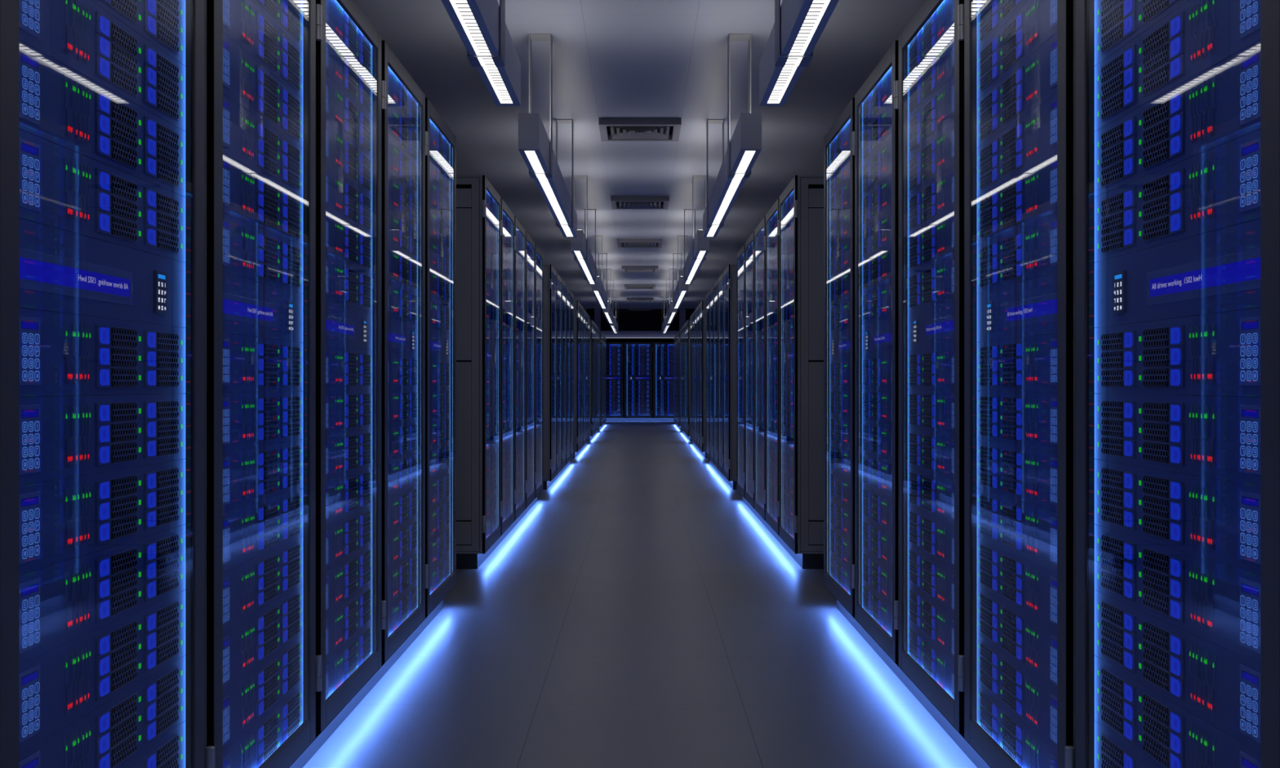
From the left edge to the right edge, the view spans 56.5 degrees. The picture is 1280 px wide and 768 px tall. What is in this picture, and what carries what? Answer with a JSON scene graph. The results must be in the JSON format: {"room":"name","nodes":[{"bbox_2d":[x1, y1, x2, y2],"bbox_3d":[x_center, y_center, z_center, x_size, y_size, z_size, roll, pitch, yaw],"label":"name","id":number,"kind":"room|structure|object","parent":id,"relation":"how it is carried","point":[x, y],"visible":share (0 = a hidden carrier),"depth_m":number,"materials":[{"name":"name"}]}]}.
{"room":"server room","nodes":[
{"label":"server room","id":0,"kind":"room"},
{"bbox_2d":[302,421,977,767],"bbox_3d":[0.000,1.076,14.900,6.600,0.100,39.000,0,0,0],"label":"floor","id":1,"kind":"structure","parent":0,"point":[639,614],"depth_m":4.50,"materials":[{"name":"grey concrete"}]},
{"bbox_2d":[0,0,204,767],"bbox_3d":[-1.367,-0.109,1.970,1.025,2.098,0.781,0,0,0],"label":"rack","id":2,"kind":"object","parent":1,"relation":"on","point":[102,102],"visible":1,"depth_m":1.94,"materials":[{"name":"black metal"}]},
{"bbox_2d":[204,0,315,767],"bbox_3d":[-1.367,-0.109,2.775,1.025,2.098,0.781,0,0,0],"label":"rack","id":3,"kind":"object","parent":1,"relation":"on","point":[260,55],"visible":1,"depth_m":2.74,"materials":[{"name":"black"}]},
{"bbox_2d":[315,0,381,733],"bbox_3d":[-1.367,-0.109,3.579,1.025,2.098,0.781,0,0,0],"label":"rack","id":4,"kind":"object","parent":1,"relation":"on","point":[348,46],"visible":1,"depth_m":3.54,"materials":[{"name":"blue glass"}]},
{"bbox_2d":[288,590,451,767],"bbox_3d":[-1.321,0.984,3.530,0.918,0.085,3.860,0,0,0],"label":"plinth","id":5,"kind":"object","parent":1,"relation":"on","point":[321,738],"visible":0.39,"depth_m":3.82,"materials":[{"name":"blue metal"}]},
{"bbox_2d":[381,40,425,662],"bbox_3d":[-1.367,-0.109,4.385,1.025,2.098,0.781,0,0,0],"label":"rack","id":6,"kind":"object","parent":1,"relation":"on","point":[402,101],"visible":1,"depth_m":4.37,"materials":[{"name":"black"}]},
{"bbox_2d":[425,97,456,616],"bbox_3d":[-1.367,-0.109,5.189,1.025,2.098,0.781,0,0,0],"label":"rack","id":7,"kind":"object","parent":1,"relation":"on","point":[440,140],"visible":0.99,"depth_m":5.23,"materials":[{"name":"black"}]},
{"bbox_2d":[456,175,501,553],"bbox_3d":[-1.367,-0.109,6.976,1.025,2.098,0.781,0,0,0],"label":"rack","id":8,"kind":"object","parent":1,"relation":"on","point":[478,204],"visible":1,"depth_m":6.60,"materials":[{"name":"black metal"}]},
{"bbox_2d":[456,493,540,568],"bbox_3d":[-1.321,0.984,8.537,0.918,0.085,3.860,0,0,0],"label":"plinth","id":9,"kind":"object","parent":1,"relation":"on","point":[464,561],"visible":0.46,"depth_m":6.70,"materials":[{"name":"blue metal"}]},
{"bbox_2d":[501,198,514,535],"bbox_3d":[-1.367,-0.109,7.782,1.025,2.098,0.781,0,0,0],"label":"rack","id":10,"kind":"object","parent":1,"relation":"on","point":[507,215],"visible":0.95,"depth_m":7.70,"materials":[{"name":"blue glass"}]},
{"bbox_2d":[514,216,525,520],"bbox_3d":[-1.367,-0.109,8.586,1.025,2.098,0.781,0,0,0],"label":"rack","id":11,"kind":"object","parent":1,"relation":"on","point":[519,231],"visible":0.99,"depth_m":8.53,"materials":[{"name":"blue glass"}]},
{"bbox_2d":[525,231,535,508],"bbox_3d":[-1.367,-0.109,9.392,1.025,2.098,0.781,0,0,0],"label":"rack","id":12,"kind":"object","parent":1,"relation":"on","point":[530,243],"visible":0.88,"depth_m":9.36,"materials":[{"name":"blue"}]},
{"bbox_2d":[535,244,542,497],"bbox_3d":[-1.367,-0.109,10.197,1.025,2.098,0.781,0,0,0],"label":"rack","id":13,"kind":"object","parent":1,"relation":"on","point":[539,255],"visible":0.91,"depth_m":10.19,"materials":[{"name":"blue"}]},
{"bbox_2d":[542,264,556,480],"bbox_3d":[-1.367,-0.109,11.912,1.025,2.098,0.781,0,0,0],"label":"rack","id":14,"kind":"object","parent":1,"relation":"on","point":[549,273],"visible":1,"depth_m":11.54,"materials":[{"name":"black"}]},
{"bbox_2d":[542,460,570,489],"bbox_3d":[-1.321,0.984,13.472,0.918,0.085,3.860,0,0,0],"label":"plinth","id":15,"kind":"object","parent":1,"relation":"on","point":[546,484],"visible":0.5,"depth_m":12.20,"materials":[{"name":"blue metal"}]},
{"bbox_2d":[556,272,561,474],"bbox_3d":[-1.367,-0.109,12.716,1.025,2.098,0.781,0,0,0],"label":"rack","id":16,"kind":"object","parent":1,"relation":"on","point":[558,277],"visible":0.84,"depth_m":12.65,"materials":[{"name":"blue"}]},
{"bbox_2d":[561,279,566,469],"bbox_3d":[-1.367,-0.109,13.521,1.025,2.098,0.781,0,0,0],"label":"rack","id":17,"kind":"object","parent":1,"relation":"on","point":[563,285],"visible":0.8,"depth_m":13.46,"materials":[{"name":"blue"}]},
{"bbox_2d":[566,285,570,463],"bbox_3d":[-1.367,-0.109,14.326,1.025,2.098,0.781,0,0,0],"label":"rack","id":18,"kind":"object","parent":1,"relation":"on","point":[568,291],"visible":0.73,"depth_m":14.38,"materials":[{"name":"blue"}]},
{"bbox_2d":[570,291,573,459],"bbox_3d":[-1.367,-0.109,15.132,1.025,2.098,0.781,0,0,0],"label":"rack","id":19,"kind":"object","parent":1,"relation":"on","point":[571,294],"visible":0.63,"depth_m":15.07,"materials":[{"name":"blue"}]},
{"bbox_2d":[573,300,580,452],"bbox_3d":[-1.367,-0.109,16.846,1.025,2.098,0.781,0,0,0],"label":"rack","id":20,"kind":"object","parent":1,"relation":"on","point":[576,304],"visible":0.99,"depth_m":16.47,"materials":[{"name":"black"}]},
{"bbox_2d":[573,442,586,457],"bbox_3d":[-1.321,0.984,18.407,0.918,0.085,3.860,0,0,0],"label":"plinth","id":21,"kind":"object","parent":1,"relation":"on","point":[575,454],"visible":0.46,"depth_m":17.43,"materials":[{"name":"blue metal"}]},
{"bbox_2d":[580,304,582,448],"bbox_3d":[-1.367,-0.109,17.651,1.025,2.098,0.781,0,0,0],"label":"rack","id":22,"kind":"object","parent":1,"relation":"on","point":[581,307],"visible":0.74,"depth_m":17.60,"materials":[{"name":"blue"}]},
{"bbox_2d":[582,307,585,445],"bbox_3d":[-1.367,-0.109,18.456,1.025,2.098,0.781,0,0,0],"label":"rack","id":23,"kind":"object","parent":1,"relation":"on","point":[584,310],"visible":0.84,"depth_m":18.37,"materials":[{"name":"blue"}]},
{"bbox_2d":[585,311,587,443],"bbox_3d":[-1.367,-0.109,19.262,1.025,2.098,0.781,0,0,0],"label":"rack","id":24,"kind":"object","parent":1,"relation":"on","point":[586,313],"visible":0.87,"depth_m":19.21,"materials":[{"name":"blue"}]},
{"bbox_2d":[587,314,590,440],"bbox_3d":[-1.367,-0.109,20.067,1.025,2.098,0.781,0,0,0],"label":"rack","id":25,"kind":"object","parent":1,"relation":"on","point":[588,317],"visible":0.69,"depth_m":20.13,"materials":[{"name":"blue"}]},
{"bbox_2d":[590,320,593,436],"bbox_3d":[-1.367,-0.109,21.782,1.025,2.098,0.781,0,0,0],"label":"rack","id":26,"kind":"object","parent":1,"relation":"on","point":[591,321],"visible":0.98,"depth_m":21.41,"materials":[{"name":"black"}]},
{"bbox_2d":[593,322,595,434],"bbox_3d":[-1.367,-0.109,22.587,1.025,2.098,0.781,0,0,0],"label":"rack","id":27,"kind":"object","parent":1,"relation":"on","point":[593,322],"visible":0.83,"depth_m":22.22,"materials":[{"name":"blue"}]},
{"bbox_2d":[595,324,596,432],"bbox_3d":[-1.367,-0.109,23.392,1.025,2.098,0.781,0,0,0],"label":"rack","id":28,"kind":"object","parent":1,"relation":"on","point":[595,324],"visible":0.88,"depth_m":23.02,"materials":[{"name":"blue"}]},
{"bbox_2d":[596,326,598,431],"bbox_3d":[-1.367,-0.109,24.197,1.025,2.098,0.781,0,0,0],"label":"rack","id":29,"kind":"object","parent":1,"relation":"on","point":[597,326],"visible":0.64,"depth_m":23.97,"materials":[{"name":"blue"}]},
{"bbox_2d":[598,328,599,429],"bbox_3d":[-1.367,-0.109,25.002,1.025,2.098,0.781,0,0,0],"label":"rack","id":30,"kind":"object","parent":1,"relation":"on","point":[598,329],"visible":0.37,"depth_m":24.92,"materials":[{"name":"blue"}]},
{"bbox_2d":[600,331,602,426],"bbox_3d":[-1.367,-0.109,26.716,1.025,2.098,0.781,0,0,0],"label":"rack","id":31,"kind":"object","parent":1,"relation":"on","point":[601,333],"visible":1,"depth_m":26.49,"materials":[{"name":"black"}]},
{"bbox_2d":[602,333,603,424],"bbox_3d":[-1.367,-0.109,27.521,1.025,2.098,0.781,0,0,0],"label":"rack","id":32,"kind":"object","parent":1,"relation":"on","point":[602,334],"visible":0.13,"depth_m":27.65,"materials":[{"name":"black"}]},
{"bbox_2d":[603,335,604,423],"bbox_3d":[-1.367,-0.109,28.326,1.025,2.098,0.781,0,0,0],"label":"rack","id":33,"kind":"object","parent":1,"relation":"on","point":[603,335],"visible":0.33,"depth_m":28.28,"materials":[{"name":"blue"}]},
{"bbox_2d":[604,336,604,422],"bbox_3d":[-1.367,-0.109,29.131,1.025,2.098,0.781,0,0,0],"label":"rack","id":34,"kind":"object","parent":1,"relation":"on","point":[604,336],"visible":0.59,"depth_m":28.93,"materials":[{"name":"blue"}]},
{"bbox_2d":[604,337,606,422],"bbox_3d":[-1.367,-0.109,29.936,1.025,2.098,0.781,0,0,0],"label":"rack","id":35,"kind":"object","parent":1,"relation":"on","point":[605,337],"visible":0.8,"depth_m":29.57,"materials":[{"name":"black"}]},
{"bbox_2d":[606,342,623,417],"bbox_3d":[-0.843,-0.109,33.507,0.781,2.098,1.025,0,0,0],"label":"rack","id":36,"kind":"object","parent":1,"relation":"on","point":[615,350],"visible":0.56,"depth_m":33.02,"materials":[{"name":"blue glass"}]},
{"bbox_2d":[624,342,653,417],"bbox_3d":[-0.038,-0.109,33.507,0.781,2.098,1.025,0,0,0],"label":"rack","id":37,"kind":"object","parent":1,"relation":"on","point":[637,355],"visible":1,"depth_m":33.02,"materials":[{"name":"blue glass"}]},
{"bbox_2d":[606,417,673,421],"bbox_3d":[-0.046,0.984,33.451,5.585,0.085,0.898,0,0,0],"label":"plinth","id":38,"kind":"object","parent":1,"relation":"on","point":[624,419],"visible":0.25,"depth_m":33.04,"materials":[{"name":"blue metal"}]},
{"bbox_2d":[653,342,673,417],"bbox_3d":[0.767,-0.109,33.507,0.781,2.098,1.025,0,0,0],"label":"rack","id":39,"kind":"object","parent":1,"relation":"on","point":[663,352],"visible":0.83,"depth_m":33.02,"materials":[{"name":"blue glass"}]},
{"bbox_2d":[673,337,675,422],"bbox_3d":[1.367,-0.109,29.936,1.025,2.098,0.781,0,0,0],"label":"rack","id":40,"kind":"object","parent":1,"relation":"on","point":[674,337],"visible":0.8,"depth_m":29.57,"materials":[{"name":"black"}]},
{"bbox_2d":[675,336,675,422],"bbox_3d":[1.367,-0.109,29.131,1.025,2.098,0.781,0,0,0],"label":"rack","id":41,"kind":"object","parent":1,"relation":"on","point":[675,336],"visible":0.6,"depth_m":28.93,"materials":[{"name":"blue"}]},
{"bbox_2d":[675,335,676,423],"bbox_3d":[1.367,-0.109,28.326,1.025,2.098,0.781,0,0,0],"label":"rack","id":42,"kind":"object","parent":1,"relation":"on","point":[676,335],"visible":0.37,"depth_m":28.28,"materials":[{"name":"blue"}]},
{"bbox_2d":[676,333,677,424],"bbox_3d":[1.367,-0.109,27.521,1.025,2.098,0.781,0,0,0],"label":"rack","id":43,"kind":"object","parent":1,"relation":"on","point":[677,334],"visible":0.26,"depth_m":27.65,"materials":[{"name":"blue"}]},
{"bbox_2d":[677,331,679,426],"bbox_3d":[1.367,-0.109,26.716,1.025,2.098,0.781,0,0,0],"label":"rack","id":44,"kind":"object","parent":1,"relation":"on","point":[678,333],"visible":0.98,"depth_m":26.49,"materials":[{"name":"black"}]},
{"bbox_2d":[680,328,681,429],"bbox_3d":[1.367,-0.109,25.002,1.025,2.098,0.781,0,0,0],"label":"rack","id":45,"kind":"object","parent":1,"relation":"on","point":[681,329],"visible":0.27,"depth_m":24.92,"materials":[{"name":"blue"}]},
{"bbox_2d":[681,326,683,431],"bbox_3d":[1.367,-0.109,24.197,1.025,2.098,0.781,0,0,0],"label":"rack","id":46,"kind":"object","parent":1,"relation":"on","point":[682,326],"visible":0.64,"depth_m":23.97,"materials":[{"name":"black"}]},
{"bbox_2d":[683,324,684,432],"bbox_3d":[1.367,-0.109,23.392,1.025,2.098,0.781,0,0,0],"label":"rack","id":47,"kind":"object","parent":1,"relation":"on","point":[684,324],"visible":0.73,"depth_m":23.02,"materials":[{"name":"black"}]},
{"bbox_2d":[684,322,686,434],"bbox_3d":[1.367,-0.109,22.587,1.025,2.098,0.781,0,0,0],"label":"rack","id":48,"kind":"object","parent":1,"relation":"on","point":[686,322],"visible":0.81,"depth_m":22.22,"materials":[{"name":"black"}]},
{"bbox_2d":[686,320,689,436],"bbox_3d":[1.367,-0.109,21.782,1.025,2.098,0.781,0,0,0],"label":"rack","id":49,"kind":"object","parent":1,"relation":"on","point":[687,321],"visible":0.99,"depth_m":21.41,"materials":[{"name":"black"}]},
{"bbox_2d":[689,314,692,440],"bbox_3d":[1.367,-0.109,20.067,1.025,2.098,0.781,0,0,0],"label":"rack","id":50,"kind":"object","parent":1,"relation":"on","point":[691,317],"visible":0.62,"depth_m":20.13,"materials":[{"name":"blue"}]},
{"bbox_2d":[692,311,694,443],"bbox_3d":[1.367,-0.109,19.262,1.025,2.098,0.781,0,0,0],"label":"rack","id":51,"kind":"object","parent":1,"relation":"on","point":[693,313],"visible":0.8,"depth_m":19.21,"materials":[{"name":"blue"}]},
{"bbox_2d":[694,307,697,445],"bbox_3d":[1.367,-0.109,18.456,1.025,2.098,0.781,0,0,0],"label":"rack","id":52,"kind":"object","parent":1,"relation":"on","point":[695,310],"visible":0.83,"depth_m":18.37,"materials":[{"name":"blue"}]},
{"bbox_2d":[697,304,699,448],"bbox_3d":[1.367,-0.109,17.651,1.025,2.098,0.781,0,0,0],"label":"rack","id":53,"kind":"object","parent":1,"relation":"on","point":[698,307],"visible":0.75,"depth_m":17.60,"materials":[{"name":"blue"}]},
{"bbox_2d":[693,442,706,457],"bbox_3d":[1.321,0.984,18.407,0.918,0.085,3.860,0,0,0],"label":"plinth","id":54,"kind":"object","parent":1,"relation":"on","point":[704,454],"visible":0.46,"depth_m":17.43,"materials":[{"name":"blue metal"}]},
{"bbox_2d":[699,300,706,452],"bbox_3d":[1.367,-0.109,16.846,1.025,2.098,0.781,0,0,0],"label":"rack","id":55,"kind":"object","parent":1,"relation":"on","point":[703,304],"visible":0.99,"depth_m":16.47,"materials":[{"name":"blue"}]},
{"bbox_2d":[706,291,709,459],"bbox_3d":[1.367,-0.109,15.132,1.025,2.098,0.781,0,0,0],"label":"rack","id":56,"kind":"object","parent":1,"relation":"on","point":[708,294],"visible":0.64,"depth_m":15.07,"materials":[{"name":"blue"}]},
{"bbox_2d":[709,285,713,463],"bbox_3d":[1.367,-0.109,14.326,1.025,2.098,0.781,0,0,0],"label":"rack","id":57,"kind":"object","parent":1,"relation":"on","point":[711,291],"visible":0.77,"depth_m":14.38,"materials":[{"name":"blue"}]},
{"bbox_2d":[713,279,718,469],"bbox_3d":[1.367,-0.109,13.521,1.025,2.098,0.781,0,0,0],"label":"rack","id":58,"kind":"object","parent":1,"relation":"on","point":[716,285],"visible":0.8,"depth_m":13.46,"materials":[{"name":"blue"}]},
{"bbox_2d":[718,272,723,474],"bbox_3d":[1.367,-0.109,12.716,1.025,2.098,0.781,0,0,0],"label":"rack","id":59,"kind":"object","parent":1,"relation":"on","point":[721,277],"visible":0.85,"depth_m":12.65,"materials":[{"name":"blue"}]},
{"bbox_2d":[709,460,737,489],"bbox_3d":[1.321,0.984,13.472,0.918,0.085,3.860,0,0,0],"label":"plinth","id":60,"kind":"object","parent":1,"relation":"on","point":[733,484],"visible":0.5,"depth_m":12.20,"materials":[{"name":"grey metal"}]},
{"bbox_2d":[723,264,737,480],"bbox_3d":[1.367,-0.109,11.912,1.025,2.098,0.781,0,0,0],"label":"rack","id":61,"kind":"object","parent":1,"relation":"on","point":[730,273],"visible":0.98,"depth_m":11.54,"materials":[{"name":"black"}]},
{"bbox_2d":[737,244,744,497],"bbox_3d":[1.367,-0.109,10.197,1.025,2.098,0.781,0,0,0],"label":"rack","id":62,"kind":"object","parent":1,"relation":"on","point":[740,255],"visible":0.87,"depth_m":10.19,"materials":[{"name":"blue"}]},
{"bbox_2d":[744,231,754,508],"bbox_3d":[1.367,-0.109,9.392,1.025,2.098,0.781,0,0,0],"label":"rack","id":63,"kind":"object","parent":1,"relation":"on","point":[749,243],"visible":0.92,"depth_m":9.36,"materials":[{"name":"blue"}]},
{"bbox_2d":[754,216,765,520],"bbox_3d":[1.367,-0.109,8.586,1.025,2.098,0.781,0,0,0],"label":"rack","id":64,"kind":"object","parent":1,"relation":"on","point":[760,231],"visible":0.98,"depth_m":8.59,"materials":[{"name":"blue"}]},
{"bbox_2d":[765,198,778,535],"bbox_3d":[1.367,-0.109,7.782,1.025,2.098,0.781,0,0,0],"label":"rack","id":65,"kind":"object","parent":1,"relation":"on","point":[772,215],"visible":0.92,"depth_m":7.74,"materials":[{"name":"blue"}]},
{"bbox_2d":[739,493,823,568],"bbox_3d":[1.321,0.984,8.537,0.918,0.085,3.860,0,0,0],"label":"plinth","id":66,"kind":"object","parent":1,"relation":"on","point":[806,561],"visible":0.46,"depth_m":6.70,"materials":[{"name":"grey metal"}]},
{"bbox_2d":[778,175,823,553],"bbox_3d":[1.367,-0.109,6.976,1.025,2.098,0.781,0,0,0],"label":"rack","id":67,"kind":"object","parent":1,"relation":"on","point":[801,204],"visible":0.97,"depth_m":6.60,"materials":[{"name":"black metal"}]},
{"bbox_2d":[823,97,854,616],"bbox_3d":[1.367,-0.109,5.189,1.025,2.098,0.781,0,0,0],"label":"rack","id":68,"kind":"object","parent":1,"relation":"on","point":[839,140],"visible":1,"depth_m":5.25,"materials":[{"name":"blue"}]},
{"bbox_2d":[854,40,898,662],"bbox_3d":[1.367,-0.109,4.385,1.025,2.098,0.781,0,0,0],"label":"rack","id":69,"kind":"object","parent":1,"relation":"on","point":[877,101],"visible":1,"depth_m":4.39,"materials":[{"name":"blue"}]},
{"bbox_2d":[828,590,991,767],"bbox_3d":[1.321,0.984,3.530,0.918,0.085,3.860,0,0,0],"label":"plinth","id":70,"kind":"object","parent":1,"relation":"on","point":[958,738],"visible":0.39,"depth_m":3.82,"materials":[{"name":"grey metal"}]},
{"bbox_2d":[898,0,964,733],"bbox_3d":[1.367,-0.109,3.579,1.025,2.098,0.781,0,0,0],"label":"rack","id":71,"kind":"object","parent":1,"relation":"on","point":[931,45],"visible":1,"depth_m":3.58,"materials":[{"name":"glass"}]},
{"bbox_2d":[964,0,1075,767],"bbox_3d":[1.367,-0.109,2.775,1.025,2.098,0.781,0,0,0],"label":"rack","id":72,"kind":"object","parent":1,"relation":"on","point":[1020,55],"visible":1,"depth_m":2.76,"materials":[{"name":"blue glass"}]},
{"bbox_2d":[1075,0,1279,767],"bbox_3d":[1.367,-0.109,1.970,1.025,2.098,0.781,0,0,0],"label":"rack","id":73,"kind":"object","parent":1,"relation":"on","point":[1177,102],"visible":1,"depth_m":1.95,"materials":[{"name":"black metal"}]},
{"bbox_3d":[-2.453,-0.109,33.507,0.781,2.098,1.025,0,0,0],"label":"rack","id":74,"kind":"object","parent":1,"relation":"on","visible":0},
{"bbox_2d":[605,337,674,342],"bbox_3d":[0.000,-1.214,33.025,6.600,0.111,0.050,0,0,0],"label":"trim","id":75,"kind":"structure","parent":74,"relation":"on","point":[608,340],"depth_m":33.00,"materials":[{"name":"black metal"}]},
{"bbox_2d":[354,0,925,311],"bbox_3d":[0.000,-2.156,14.900,6.600,0.120,39.000,0,0,0],"label":"ceiling","id":76,"kind":"structure","parent":0,"point":[612,59],"depth_m":8.89,"materials":[{"name":"grey paint"}]},
{"bbox_2d":[440,0,520,106],"bbox_3d":[-0.600,-1.677,3.482,0.131,0.839,3.861,0,0,0],"label":"pendant light","id":77,"kind":"object","parent":76,"relation":"hanging from","point":[481,25],"visible":1,"depth_m":4.58,"materials":[{"name":"white"}]},
{"bbox_2d":[518,33,577,237],"bbox_3d":[-0.600,-1.677,8.333,0.131,0.839,3.861,0,0,0],"label":"pendant light","id":78,"kind":"object","parent":76,"relation":"hanging from","point":[535,147],"visible":1,"depth_m":7.19,"materials":[{"name":"white"}]},
{"bbox_2d":[525,151,573,235],"bbox_3d":[-0.599,-1.289,8.333,0.054,0.032,3.760,0,0,0],"label":"diffuser","id":79,"kind":"object","parent":78,"relation":"attached to","point":[551,191],"depth_m":7.87,"materials":[{"name":"white plastic"}]},
{"bbox_2d":[570,175,597,284],"bbox_3d":[-0.600,-1.677,13.183,0.131,0.839,3.861,0,0,0],"label":"pendant light","id":80,"kind":"object","parent":76,"relation":"hanging from","point":[580,248],"visible":0.99,"depth_m":12.08,"materials":[{"name":"white"}]},
{"bbox_2d":[574,251,594,283],"bbox_3d":[-0.599,-1.289,13.183,0.054,0.032,3.760,0,0,0],"label":"diffuser","id":81,"kind":"object","parent":80,"relation":"attached to","point":[582,258],"depth_m":12.86,"materials":[{"name":"white plastic"}]},
{"bbox_2d":[591,235,607,308],"bbox_3d":[-0.600,-1.677,18.034,0.131,0.839,3.861,0,0,0],"label":"pendant light","id":82,"kind":"object","parent":76,"relation":"hanging from","point":[598,291],"visible":1,"depth_m":17.06,"materials":[{"name":"white metal"}]},
{"bbox_2d":[594,290,604,307],"bbox_3d":[-0.599,-1.289,18.034,0.054,0.032,3.760,0,0,0],"label":"diffuser","id":83,"kind":"object","parent":82,"relation":"attached to","point":[599,295],"depth_m":17.67,"materials":[{"name":"white plastic"}]},
{"bbox_2d":[602,268,613,323],"bbox_3d":[-0.600,-1.677,22.884,0.131,0.839,3.861,0,0,0],"label":"pendant light","id":84,"kind":"object","parent":76,"relation":"hanging from","point":[608,313],"visible":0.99,"depth_m":22.19,"materials":[{"name":"white"}]},
{"bbox_2d":[609,289,617,333],"bbox_3d":[-0.600,-1.677,27.735,0.131,0.839,3.861,0,0,0],"label":"pendant light","id":85,"kind":"object","parent":76,"relation":"hanging from","point":[614,326],"visible":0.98,"depth_m":26.52,"materials":[{"name":"white"}]},
{"bbox_2d":[621,266,657,271],"bbox_3d":[0.000,-2.071,21.440,0.651,0.052,0.651,0,0,0],"label":"ceiling vent","id":86,"kind":"object","parent":76,"relation":"in","point":[624,268],"visible":1,"depth_m":21.16,"materials":[{"name":"silver metal"}]},
{"bbox_2d":[598,118,681,141],"bbox_3d":[0.000,-2.071,9.715,0.651,0.052,0.651,0,0,0],"label":"ceiling vent","id":87,"kind":"object","parent":76,"relation":"in","point":[611,129],"visible":1,"depth_m":9.62,"materials":[{"name":"silver metal"}]},
{"bbox_2d":[610,195,669,209],"bbox_3d":[0.000,-2.071,13.623,0.651,0.052,0.651,0,0,0],"label":"ceiling vent","id":88,"kind":"object","parent":76,"relation":"in","point":[618,202],"visible":1,"depth_m":13.48,"materials":[{"name":"silver metal"}]},
{"bbox_2d":[617,239,662,247],"bbox_3d":[0.000,-2.071,17.531,0.651,0.052,0.651,0,0,0],"label":"ceiling vent","id":89,"kind":"object","parent":76,"relation":"in","point":[621,242],"visible":1,"depth_m":17.25,"materials":[{"name":"silver metal"}]},
{"bbox_2d":[624,284,655,288],"bbox_3d":[0.000,-2.071,25.348,0.651,0.052,0.651,0,0,0],"label":"ceiling vent","id":90,"kind":"object","parent":76,"relation":"in","point":[626,286],"visible":1,"depth_m":25.05,"materials":[{"name":"silver metal"}]},
{"bbox_2d":[626,297,653,302],"bbox_3d":[0.000,-2.071,29.256,0.651,0.052,0.651,0,0,0],"label":"ceiling vent","id":91,"kind":"object","parent":76,"relation":"in","point":[628,300],"visible":1,"depth_m":28.97,"materials":[{"name":"silver metal"}]},
{"bbox_2d":[662,289,670,333],"bbox_3d":[0.600,-1.677,27.735,0.131,0.839,3.861,0,0,0],"label":"pendant light","id":92,"kind":"object","parent":76,"relation":"hanging from","point":[665,326],"visible":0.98,"depth_m":26.52,"materials":[{"name":"white"}]},
{"bbox_2d":[666,268,677,323],"bbox_3d":[0.600,-1.677,22.884,0.131,0.839,3.861,0,0,0],"label":"pendant light","id":93,"kind":"object","parent":76,"relation":"hanging from","point":[671,313],"visible":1,"depth_m":22.19,"materials":[{"name":"white"}]},
{"bbox_2d":[672,235,688,308],"bbox_3d":[0.600,-1.677,18.034,0.131,0.839,3.861,0,0,0],"label":"pendant light","id":94,"kind":"object","parent":76,"relation":"hanging from","point":[681,291],"visible":0.98,"depth_m":17.06,"materials":[{"name":"white metal"}]},
{"bbox_2d":[675,290,685,307],"bbox_3d":[0.599,-1.289,18.034,0.054,0.032,3.760,0,0,0],"label":"diffuser","id":95,"kind":"object","parent":94,"relation":"attached to","point":[680,295],"depth_m":17.69,"materials":[{"name":"white plastic"}]},
{"bbox_2d":[682,175,709,284],"bbox_3d":[0.600,-1.677,13.183,0.131,0.839,3.861,0,0,0],"label":"pendant light","id":96,"kind":"object","parent":76,"relation":"hanging from","point":[700,248],"visible":0.99,"depth_m":12.08,"materials":[{"name":"white metal"}]},
{"bbox_2d":[685,251,705,283],"bbox_3d":[0.599,-1.289,13.183,0.054,0.032,3.760,0,0,0],"label":"diffuser","id":97,"kind":"object","parent":96,"relation":"attached to","point":[697,258],"depth_m":12.86,"materials":[{"name":"white plastic"}]},
{"bbox_2d":[702,33,761,237],"bbox_3d":[0.600,-1.677,8.333,0.131,0.839,3.861,0,0,0],"label":"pendant light","id":98,"kind":"object","parent":76,"relation":"hanging from","point":[744,147],"visible":1,"depth_m":7.21,"materials":[{"name":"white"}]},
{"bbox_2d":[706,151,754,235],"bbox_3d":[0.599,-1.289,8.333,0.054,0.032,3.760,0,0,0],"label":"diffuser","id":99,"kind":"object","parent":98,"relation":"attached to","point":[727,193],"depth_m":7.90,"materials":[{"name":"white plastic"}]},
{"bbox_2d":[759,0,839,106],"bbox_3d":[0.600,-1.677,3.482,0.131,0.839,3.861,0,0,0],"label":"pendant light","id":100,"kind":"object","parent":76,"relation":"hanging from","point":[798,25],"visible":1,"depth_m":4.58,"materials":[{"name":"white plastic"}]},
{"bbox_2d":[586,311,693,417],"bbox_3d":[0.000,-0.545,34.450,6.600,3.342,0.100,0,0,0],"label":"wall","id":101,"kind":"structure","parent":0,"point":[626,321],"depth_m":34.40,"materials":[{"name":"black paint"}]},
{"bbox_3d":[-3.350,-0.545,14.900,0.100,3.342,39.000,0,0,0],"label":"wall","id":102,"kind":"structure","parent":0,"visible":0},
{"bbox_2d":[594,308,600,330],"bbox_3d":[-1.183,-1.785,33.120,0.175,0.621,0.140,0,0,0],"label":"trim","id":103,"kind":"structure","parent":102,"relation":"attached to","point":[597,311],"depth_m":33.05,"materials":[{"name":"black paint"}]},
{"bbox_2d":[600,330,679,337],"bbox_3d":[0.000,-1.337,33.130,6.600,0.275,0.140,0,0,0],"label":"trim","id":104,"kind":"structure","parent":102,"relation":"attached to","point":[607,334],"depth_m":33.06,"materials":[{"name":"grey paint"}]},
{"bbox_2d":[679,308,685,330],"bbox_3d":[1.183,-1.785,33.120,0.175,0.621,0.140,0,0,0],"label":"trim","id":105,"kind":"structure","parent":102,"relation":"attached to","point":[682,311],"depth_m":33.05,"materials":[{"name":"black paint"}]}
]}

